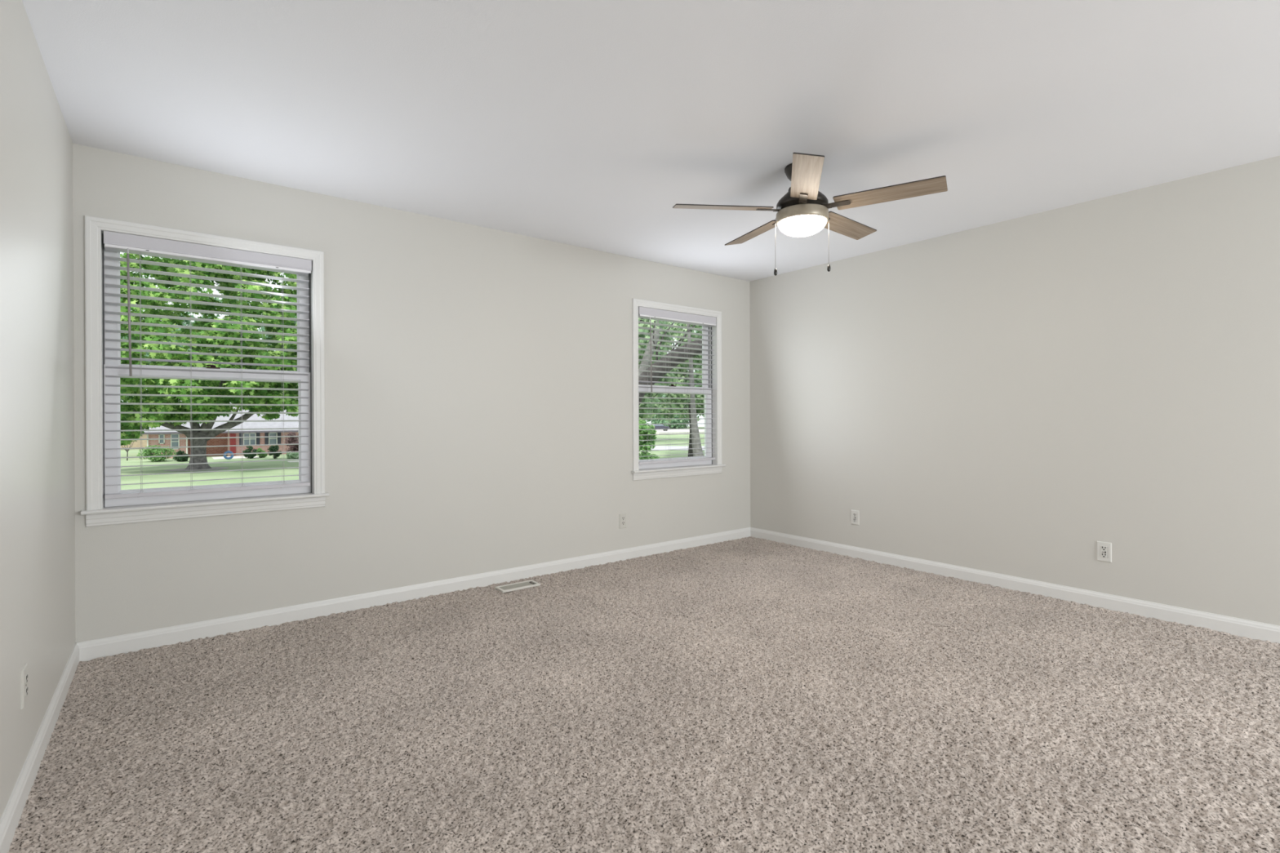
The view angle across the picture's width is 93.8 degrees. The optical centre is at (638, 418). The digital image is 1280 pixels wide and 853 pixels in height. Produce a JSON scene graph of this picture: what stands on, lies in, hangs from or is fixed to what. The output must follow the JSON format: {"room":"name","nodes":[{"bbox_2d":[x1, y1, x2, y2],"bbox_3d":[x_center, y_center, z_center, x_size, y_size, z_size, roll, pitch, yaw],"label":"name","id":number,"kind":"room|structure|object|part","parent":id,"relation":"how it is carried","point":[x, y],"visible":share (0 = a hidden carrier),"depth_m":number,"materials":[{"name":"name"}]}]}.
{"room":"empty bedroom","nodes":[
{"label":"empty bedroom","id":0,"kind":"room"},
{"bbox_2d":[0,0,75,819],"bbox_3d":[-0.429,-0.053,-0.130,0.120,2.790,7.400,0,0,-38],"label":"wall","id":1,"kind":"structure","parent":0,"point":[37,491],"depth_m":1.96,"materials":[{"name":"white paint"}]},
{"bbox_2d":[20,662,27,709],"bbox_3d":[-1.873,0.814,1.828,0.009,0.117,0.072,0,0,-38],"label":"wall outlet","id":2,"kind":"object","parent":1,"relation":"attached to","point":[24,672],"visible":1,"depth_m":1.81,"materials":[{"name":"grey plastic"}]},
{"bbox_2d":[25,686,27,697],"bbox_3d":[-1.872,0.833,1.829,0.003,0.029,0.027,0,0,-38],"label":"receptacle","id":3,"kind":"object","parent":2,"relation":"attached to","point":[26,687],"depth_m":1.82,"materials":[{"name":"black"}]},
{"bbox_2d":[25,673,27,684],"bbox_3d":[-1.872,0.794,1.829,0.003,0.029,0.027,0,0,-38],"label":"receptacle","id":4,"kind":"object","parent":2,"relation":"attached to","point":[26,674],"depth_m":1.83,"materials":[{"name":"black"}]},
{"bbox_2d":[0,642,79,852],"bbox_3d":[-0.372,1.105,-0.086,0.014,0.095,7.400,0,0,-38],"label":"baseboard","id":5,"kind":"structure","parent":1,"relation":"attached to","point":[9,821],"depth_m":1.91,"materials":[{"name":"white paint"}]},
{"bbox_2d":[72,143,750,642],"bbox_3d":[-0.846,-0.063,4.343,4.973,2.790,0.160,0,0,-38],"label":"wall","id":6,"kind":"structure","parent":0,"point":[478,384],"depth_m":3.83,"materials":[{"name":"white paint"}]},
{"bbox_2d":[80,215,328,527],"bbox_3d":[-2.274,-0.228,3.220,1.051,1.478,0.248,0,0,-38],"label":"window","id":7,"kind":"structure","parent":6,"relation":"in","point":[99,511],"depth_m":3.05,"materials":[{"name":"white paint"}]},
{"bbox_3d":[-2.297,-0.565,3.247,0.899,0.685,0.034,0,0,-38],"label":"sash","id":8,"kind":"part","parent":7,"relation":"part of","materials":[{"name":"white plastic"}]},
{"bbox_3d":[-2.272,0.081,3.219,0.899,0.699,0.034,0,0,-38],"label":"sash","id":9,"kind":"part","parent":7,"relation":"part of","materials":[{"name":"white"}]},
{"bbox_2d":[103,231,311,499],"bbox_3d":[-2.232,-0.260,3.168,0.891,1.296,0.078,0,0,-38],"label":"window blind","id":10,"kind":"object","parent":7,"relation":"attached to","point":[113,241],"visible":1,"depth_m":3.13,"materials":[{"name":"grey plastic"}]},
{"bbox_3d":[-2.482,-0.236,2.983,0.023,1.222,0.062,0,0,-38],"label":"ladder cord","id":11,"kind":"part","parent":10,"relation":"part of","materials":[{"name":"white fabric"}]},
{"bbox_3d":[-2.324,-0.237,3.106,0.023,1.222,0.062,0,0,-38],"label":"ladder cord","id":12,"kind":"part","parent":10,"relation":"part of","materials":[{"name":"white fabric"}]},
{"bbox_3d":[-2.242,0.375,3.175,0.879,0.020,0.052,0,0,-38],"label":"rail","id":13,"kind":"part","parent":10,"relation":"part of","materials":[{"name":"grey plastic"}]},
{"bbox_3d":[-2.151,-0.238,3.241,0.023,1.222,0.062,0,0,-38],"label":"ladder cord","id":14,"kind":"part","parent":10,"relation":"part of","materials":[{"name":"white fabric"}]},
{"bbox_3d":[-1.998,-0.239,3.361,0.023,1.222,0.062,0,0,-38],"label":"ladder cord","id":15,"kind":"part","parent":10,"relation":"part of","materials":[{"name":"white fabric"}]},
{"bbox_2d":[76,527,750,661],"bbox_3d":[-0.788,1.095,4.277,4.733,0.095,0.014,0,0,-38],"label":"baseboard","id":16,"kind":"structure","parent":6,"relation":"attached to","point":[90,650],"depth_m":3.58,"materials":[{"name":"white paint"}]},
{"bbox_2d":[618,513,626,528],"bbox_3d":[-0.125,0.818,4.799,0.072,0.117,0.009,0,0,-38],"label":"wall outlet","id":17,"kind":"object","parent":6,"relation":"attached to","point":[622,517],"visible":1,"depth_m":4.79,"materials":[{"name":"grey plastic"}]},
{"bbox_2d":[631,297,725,480],"bbox_3d":[0.303,-0.241,5.236,1.051,1.478,0.248,0,0,-38],"label":"window","id":18,"kind":"structure","parent":6,"relation":"in","point":[661,470],"depth_m":5.32,"materials":[{"name":"white paint"}]},
{"bbox_3d":[0.281,-0.578,5.263,0.899,0.685,0.034,0,0,-38],"label":"sash","id":19,"kind":"part","parent":18,"relation":"part of","materials":[{"name":"white"}]},
{"bbox_3d":[0.306,0.068,5.234,0.899,0.699,0.034,0,0,-38],"label":"sash","id":20,"kind":"part","parent":18,"relation":"part of","materials":[{"name":"white plastic"}]},
{"bbox_2d":[638,306,716,464],"bbox_3d":[0.345,-0.273,5.184,0.891,1.296,0.078,0,0,-38],"label":"window blind","id":21,"kind":"object","parent":18,"relation":"attached to","point":[650,313],"visible":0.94,"depth_m":5.18,"materials":[{"name":"grey plastic"}]},
{"bbox_3d":[0.096,-0.249,4.998,0.023,1.222,0.062,0,0,-38],"label":"ladder cord","id":22,"kind":"part","parent":21,"relation":"part of","materials":[{"name":"white fabric"}]},
{"bbox_3d":[0.253,-0.250,5.121,0.023,1.222,0.062,0,0,-38],"label":"ladder cord","id":23,"kind":"part","parent":21,"relation":"part of","materials":[{"name":"white fabric"}]},
{"bbox_3d":[0.336,0.362,5.190,0.879,0.020,0.052,0,0,-38],"label":"rail","id":24,"kind":"part","parent":21,"relation":"part of","materials":[{"name":"grey plastic"}]},
{"bbox_3d":[0.426,-0.251,5.257,0.023,1.222,0.062,0,0,-38],"label":"ladder cord","id":25,"kind":"part","parent":21,"relation":"part of","materials":[{"name":"white fabric"}]},
{"bbox_3d":[0.579,-0.252,5.376,0.023,1.222,0.062,0,0,-38],"label":"ladder cord","id":26,"kind":"part","parent":21,"relation":"part of","materials":[{"name":"white fabric"}]},
{"bbox_2d":[7,536,1279,852],"bbox_3d":[1.487,1.135,1.368,4.733,0.013,7.400,0,0,-38],"label":"floor","id":27,"kind":"structure","parent":0,"point":[746,695],"depth_m":2.21,"materials":[{"name":"carpet"}]},
{"bbox_2d":[494,580,540,592],"bbox_3d":[-0.815,1.127,4.034,0.276,0.019,0.126,0,0,-38],"label":"floor vent","id":28,"kind":"object","parent":27,"relation":"in","point":[528,584],"visible":1,"depth_m":4.02,"materials":[{"name":"white metal"}]},
{"bbox_2d":[22,0,1279,281],"bbox_3d":[1.479,-1.383,1.362,4.733,0.150,7.400,0,0,-38],"label":"ceiling","id":29,"kind":"structure","parent":0,"point":[583,123],"depth_m":2.45,"materials":[{"name":"white paint"}]},
{"bbox_2d":[672,152,947,275],"bbox_3d":[0.878,-1.029,3.151,1.270,0.562,1.313,0,0,-38],"label":"ceiling fan","id":30,"kind":"object","parent":29,"relation":"hanging from","point":[803,211],"visible":1,"depth_m":3.01,"materials":[{"name":"brown wood"}]},
{"bbox_3d":[0.432,-1.090,3.084,0.502,0.006,0.128,0,12,-5],"label":"blade","id":31,"kind":"part","parent":30,"relation":"part of","materials":[{"name":"grey"}]},
{"bbox_3d":[0.687,-1.091,3.508,0.128,0.006,0.502,-13,5,-22],"label":"blade","id":32,"kind":"part","parent":30,"relation":"part of","materials":[{"name":"brown wood"}]},
{"bbox_3d":[0.714,-0.766,3.122,0.018,0.038,0.017,0,0,-38],"label":"pull knob","id":33,"kind":"part","parent":30,"relation":"part of","materials":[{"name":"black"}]},
{"bbox_3d":[0.852,-0.991,3.121,0.245,0.066,0.245,0,0,-38],"label":"lamp shade","id":34,"kind":"part","parent":30,"relation":"part of","materials":[{"name":"white glass"}]},
{"bbox_3d":[0.757,-1.090,2.710,0.128,0.006,0.502,12,3,13],"label":"blade","id":35,"kind":"part","parent":30,"relation":"part of","materials":[{"name":"grey"}]},
{"bbox_3d":[0.992,-0.787,3.121,0.018,0.038,0.017,0,0,-38],"label":"pull knob","id":36,"kind":"part","parent":30,"relation":"part of","materials":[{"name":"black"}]},
{"bbox_3d":[0.987,-0.929,3.121,0.011,0.246,0.002,0,0,0],"label":"pull chain","id":37,"kind":"part","parent":30,"relation":"part of","materials":[{"name":"silver metal"}]},
{"bbox_3d":[1.169,-1.093,3.397,0.502,0.006,0.128,0,-12,-41],"label":"blade","id":38,"kind":"part","parent":30,"relation":"part of","materials":[{"name":"brown wood"}]},
{"bbox_3d":[1.212,-1.092,2.904,0.502,0.006,0.128,0,-12,31],"label":"blade","id":39,"kind":"part","parent":30,"relation":"part of","materials":[{"name":"brown wood"}]},
{"bbox_2d":[749,155,1279,626],"bbox_3d":[3.394,-0.072,2.860,0.120,2.790,7.400,0,0,-38],"label":"wall","id":40,"kind":"structure","parent":0,"point":[1016,397],"depth_m":3.75,"materials":[{"name":"white paint"}]},
{"bbox_2d":[851,510,859,525],"bbox_3d":[1.755,0.800,4.857,0.010,0.117,0.072,0,0,-38],"label":"wall outlet","id":41,"kind":"object","parent":40,"relation":"attached to","point":[855,513],"visible":1,"depth_m":4.85,"materials":[{"name":"white plastic"}]},
{"bbox_2d":[853,513,857,521],"bbox_3d":[1.753,0.800,4.855,0.005,0.067,0.034,0,0,-38],"label":"receptacle","id":42,"kind":"object","parent":41,"relation":"attached to","point":[855,515],"depth_m":4.85,"materials":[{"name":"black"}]},
{"bbox_2d":[750,527,1279,644],"bbox_3d":[3.345,1.085,2.821,0.014,0.095,7.400,0,0,-38],"label":"baseboard","id":43,"kind":"structure","parent":40,"relation":"attached to","point":[1251,629],"depth_m":3.75,"materials":[{"name":"white paint"}]},
{"bbox_2d":[1097,541,1111,562],"bbox_3d":[2.768,0.791,3.561,0.010,0.117,0.072,0,0,-38],"label":"wall outlet","id":44,"kind":"object","parent":40,"relation":"attached to","point":[1104,548],"visible":1,"depth_m":3.56,"materials":[{"name":"white plastic"}]},
{"bbox_2d":[1100,546,1107,558],"bbox_3d":[2.767,0.791,3.560,0.003,0.067,0.033,0,0,-38],"label":"receptacle","id":45,"kind":"object","parent":44,"relation":"attached to","point":[1104,549],"depth_m":3.56,"materials":[{"name":"white plastic"}]},
{"label":"outside","id":46,"kind":"structure","parent":0,"visible":0},
{"bbox_2d":[120,426,704,489],"bbox_3d":[-25.905,3.363,105.623,210.000,0.300,189.400,0,0,-38],"label":"ground","id":47,"kind":"structure","parent":46,"point":[131,461],"depth_m":39.74,"materials":[{"name":"green plant"}]},
{"bbox_2d":[121,440,136,460],"bbox_3d":[-41.853,2.434,48.976,1.382,1.988,0.445,0,0,-38],"label":"sapling","id":48,"kind":"object","parent":47,"relation":"on","point":[126,450],"visible":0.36,"depth_m":48.98,"materials":[{"name":"grey plant"}]},
{"bbox_2d":[120,424,146,449],"bbox_3d":[-59.938,1.014,68.284,8.800,4.800,7.100,0,0,-38],"label":"house","id":49,"kind":"structure","parent":47,"relation":"on","point":[143,443],"depth_m":67.33,"materials":[{"name":"beige"}]},
{"bbox_2d":[120,335,150,402],"bbox_3d":[-77.349,-6.902,86.709,16.234,20.767,15.543,0,0,-38],"label":"tree","id":50,"kind":"object","parent":47,"relation":"on","point":[126,338],"visible":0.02,"depth_m":86.88,"materials":[{"name":"green plant"}]},
{"bbox_2d":[136,444,176,462],"bbox_3d":[-38.373,2.773,47.869,2.280,1.402,2.198,0,0,-3],"label":"shrub","id":51,"kind":"object","parent":47,"relation":"on","point":[157,451],"visible":0.77,"depth_m":47.39,"materials":[{"name":"green plant"}]},
{"bbox_2d":[173,449,188,462],"bbox_3d":[-36.374,2.970,47.577,1.098,1.015,1.040,0,0,-3],"label":"shrub","id":52,"kind":"object","parent":47,"relation":"on","point":[180,452],"visible":0.91,"depth_m":47.38,"materials":[{"name":"green plant"}]},
{"bbox_2d":[142,311,221,383],"bbox_3d":[-57.448,-5.252,76.651,10.758,17.391,10.884,0,0,-38],"label":"tree","id":53,"kind":"object","parent":47,"relation":"on","point":[188,322],"visible":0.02,"depth_m":74.81,"materials":[{"name":"green plant"}]},
{"bbox_2d":[163,466,228,471],"bbox_3d":[-29.645,3.349,40.201,3.557,0.060,3.614,0,0,-38],"label":"bare soil","id":54,"kind":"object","parent":47,"relation":"on","point":[213,468],"visible":0.83,"depth_m":39.57,"materials":[{"name":"brown soil"}]},
{"bbox_2d":[120,253,298,469],"bbox_3d":[-28.535,-5.059,40.213,22.747,16.992,13.506,0,0,-41],"label":"maple tree","id":55,"kind":"object","parent":47,"relation":"on","point":[135,390],"visible":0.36,"depth_m":37.57,"materials":[{"name":"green plant"}]},
{"bbox_2d":[223,430,233,459],"bbox_3d":[-28.127,1.624,41.049,0.600,2.320,0.150,0,0,-38],"label":"swing","id":56,"kind":"object","parent":55,"relation":"hanging from","point":[227,451],"visible":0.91,"depth_m":41.02,"materials":[{"name":"blue"}]},
{"bbox_2d":[142,400,298,458],"bbox_3d":[-35.609,0.721,63.468,26.400,5.260,13.860,0,0,-38],"label":"house","id":57,"kind":"structure","parent":47,"relation":"on","point":[256,433],"depth_m":54.94,"materials":[{"name":"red brick"}]},
{"bbox_3d":[-40.913,1.708,51.345,0.330,0.790,0.015,0,0,-38],"label":"pane","id":58,"kind":"part","parent":57,"relation":"part of","materials":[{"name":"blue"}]},
{"bbox_3d":[-40.203,1.954,51.900,0.530,1.290,0.015,0,0,-38],"label":"pane","id":59,"kind":"part","parent":57,"relation":"part of","materials":[{"name":"grey"}]},
{"bbox_3d":[-37.021,2.332,54.627,0.430,1.990,0.090,0,0,-38],"label":"door","id":60,"kind":"part","parent":57,"relation":"part of","materials":[{"name":"red wood"}]},
{"bbox_2d":[239,432,243,444],"bbox_3d":[-36.533,1.865,55.015,0.280,1.220,0.060,0,0,-38],"label":"shutter","id":61,"kind":"object","parent":57,"relation":"hanging from","point":[240,433],"depth_m":54.98,"materials":[{"name":"grey"}]},
{"bbox_3d":[-36.018,1.862,55.427,0.930,1.110,0.015,0,0,-38],"label":"pane","id":62,"kind":"part","parent":57,"relation":"part of","materials":[{"name":"blue"}]},
{"bbox_2d":[256,432,259,444],"bbox_3d":[-35.493,1.860,55.828,0.280,1.220,0.060,0,0,-38],"label":"shutter","id":63,"kind":"object","parent":57,"relation":"hanging from","point":[257,433],"depth_m":55.80,"materials":[{"name":"grey"}]},
{"bbox_2d":[264,432,268,444],"bbox_3d":[-34.957,1.857,56.247,0.280,1.220,0.060,0,0,-38],"label":"shutter","id":64,"kind":"object","parent":57,"relation":"hanging from","point":[266,439],"depth_m":56.22,"materials":[{"name":"grey"}]},
{"bbox_3d":[-34.560,1.855,56.567,0.630,1.110,0.015,0,0,-38],"label":"pane","id":65,"kind":"part","parent":57,"relation":"part of","materials":[{"name":"blue"}]},
{"bbox_2d":[277,432,280,444],"bbox_3d":[-34.154,1.853,56.875,0.280,1.220,0.060,0,0,-38],"label":"shutter","id":66,"kind":"object","parent":57,"relation":"hanging from","point":[278,433],"depth_m":56.85,"materials":[{"name":"grey"}]},
{"bbox_2d":[212,455,259,459],"bbox_3d":[-35.274,3.363,52.343,3.200,0.030,3.800,0,0,-38],"label":"pad","id":67,"kind":"object","parent":47,"relation":"on","point":[243,456],"visible":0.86,"depth_m":51.89,"materials":[{"name":"concrete"}]},
{"bbox_2d":[200,289,274,399],"bbox_3d":[-66.839,-8.495,97.247,14.109,23.830,14.479,0,0,-38],"label":"tree","id":68,"kind":"object","parent":47,"relation":"on","point":[215,298],"visible":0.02,"depth_m":95.91,"materials":[{"name":"green plant"}]},
{"bbox_2d":[242,445,257,458],"bbox_3d":[-33.049,2.816,50.925,1.109,1.259,1.258,0,0,-38],"label":"shrub","id":69,"kind":"object","parent":47,"relation":"on","point":[251,448],"visible":0.91,"depth_m":50.74,"materials":[{"name":"green plant"}]},
{"bbox_2d":[256,448,266,457],"bbox_3d":[-32.753,2.975,51.903,0.888,0.940,0.766,0,0,7],"label":"shrub","id":70,"kind":"object","parent":47,"relation":"on","point":[259,450],"visible":0.71,"depth_m":51.78,"materials":[{"name":"green plant"}]},
{"bbox_2d":[266,444,282,458],"bbox_3d":[-30.745,2.786,50.632,1.076,1.226,1.120,0,0,-7],"label":"shrub","id":71,"kind":"object","parent":47,"relation":"on","point":[273,448],"visible":0.87,"depth_m":50.44,"materials":[{"name":"green plant"}]},
{"bbox_2d":[256,315,297,353],"bbox_3d":[-47.310,-5.662,82.332,10.965,18.119,10.839,0,0,-38],"label":"tree","id":72,"kind":"object","parent":47,"relation":"on","point":[262,328],"visible":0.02,"depth_m":79.46,"materials":[{"name":"green plant"}]},
{"bbox_2d":[284,431,298,453],"bbox_3d":[-31.100,2.264,54.314,1.822,2.252,2.032,0,0,-38],"label":"ornamental tree","id":73,"kind":"object","parent":47,"relation":"on","point":[291,440],"visible":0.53,"depth_m":53.83,"materials":[{"name":"red plant"}]},
{"bbox_2d":[285,452,298,458],"bbox_3d":[-29.110,3.139,50.979,1.590,0.845,1.599,0,0,-38],"label":"shrub","id":74,"kind":"object","parent":47,"relation":"on","point":[291,455],"visible":0.57,"depth_m":50.41,"materials":[{"name":"green plant"}]},
{"bbox_2d":[639,417,659,459],"bbox_3d":[0.033,1.634,24.345,1.704,3.461,1.702,0,0,0],"label":"shrub","id":75,"kind":"object","parent":47,"relation":"on","point":[643,447],"visible":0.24,"depth_m":24.13,"materials":[{"name":"green plant"}]},
{"bbox_2d":[638,320,662,375],"bbox_3d":[0.667,-1.533,22.034,2.962,9.909,2.269,0,0,-38],"label":"slender tree","id":76,"kind":"object","parent":47,"relation":"on","point":[648,357],"visible":0.02,"depth_m":21.87,"materials":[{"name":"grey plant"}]},
{"bbox_2d":[638,317,678,421],"bbox_3d":[-1.731,-2.536,40.719,8.537,11.796,8.930,0,0,27],"label":"tree","id":77,"kind":"object","parent":47,"relation":"on","point":[640,346],"visible":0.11,"depth_m":39.40,"materials":[{"name":"green plant"}]},
{"bbox_2d":[645,394,687,425],"bbox_3d":[7.495,-5.173,164.168,16.542,17.373,16.327,0,0,-38],"label":"tree","id":78,"kind":"object","parent":47,"relation":"on","point":[664,395],"visible":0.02,"depth_m":161.80,"materials":[{"name":"green plant"}]},
{"bbox_2d":[649,404,689,428],"bbox_3d":[8.529,-0.366,152.735,10.506,8.724,11.261,0,0,-38],"label":"shrub","id":79,"kind":"object","parent":47,"relation":"on","point":[655,421],"visible":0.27,"depth_m":149.41,"materials":[{"name":"green plant"}]},
{"bbox_2d":[638,319,702,404],"bbox_3d":[0.461,0.030,15.169,4.956,6.921,1.188,0,0,-4],"label":"leaning tree","id":80,"kind":"object","parent":47,"relation":"on","point":[670,359],"visible":0.16,"depth_m":14.87,"materials":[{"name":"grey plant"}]},
{"bbox_2d":[650,445,704,450],"bbox_3d":[4.921,3.203,65.876,8.155,0.030,8.885,0,0,10],"label":"driveway","id":81,"kind":"structure","parent":47,"relation":"on","point":[656,447],"depth_m":66.31,"materials":[{"name":"grey concrete"}]},
{"bbox_2d":[652,320,704,457],"bbox_3d":[4.506,-3.566,49.899,10.078,13.774,10.743,0,0,41],"label":"tree","id":82,"kind":"object","parent":47,"relation":"on","point":[674,370],"visible":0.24,"depth_m":48.42,"materials":[{"name":"green plant"}]},
{"bbox_2d":[655,429,704,435],"bbox_3d":[7.364,2.804,131.257,26.000,0.520,22.000,0,0,-38],"label":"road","id":83,"kind":"structure","parent":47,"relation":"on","point":[671,432],"depth_m":122.25,"materials":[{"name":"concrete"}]},
{"bbox_2d":[653,424,669,431],"bbox_3d":[4.397,1.810,128.691,4.230,1.500,1.720,0,0,-13],"label":"car","id":84,"kind":"object","parent":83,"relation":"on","point":[656,426],"visible":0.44,"depth_m":127.94,"materials":[{"name":"grey metal"}]},
{"bbox_2d":[662,370,699,427],"bbox_3d":[14.490,-6.565,188.522,17.129,19.009,17.762,0,0,-38],"label":"tree","id":85,"kind":"object","parent":47,"relation":"on","point":[677,371],"visible":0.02,"depth_m":188.38,"materials":[{"name":"green plant"}]},
{"bbox_2d":[675,322,703,456],"bbox_3d":[1.862,-1.287,25.113,2.689,9.424,2.248,0,0,-38],"label":"tree","id":86,"kind":"object","parent":47,"relation":"on","point":[691,366],"visible":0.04,"depth_m":24.91,"materials":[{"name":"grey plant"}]},
{"bbox_2d":[680,330,700,386],"bbox_3d":[13.859,-6.596,89.233,15.320,19.576,15.157,0,0,-18],"label":"tree","id":87,"kind":"object","parent":47,"relation":"on","point":[696,331],"visible":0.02,"depth_m":88.58,"materials":[{"name":"green plant"}]}
]}

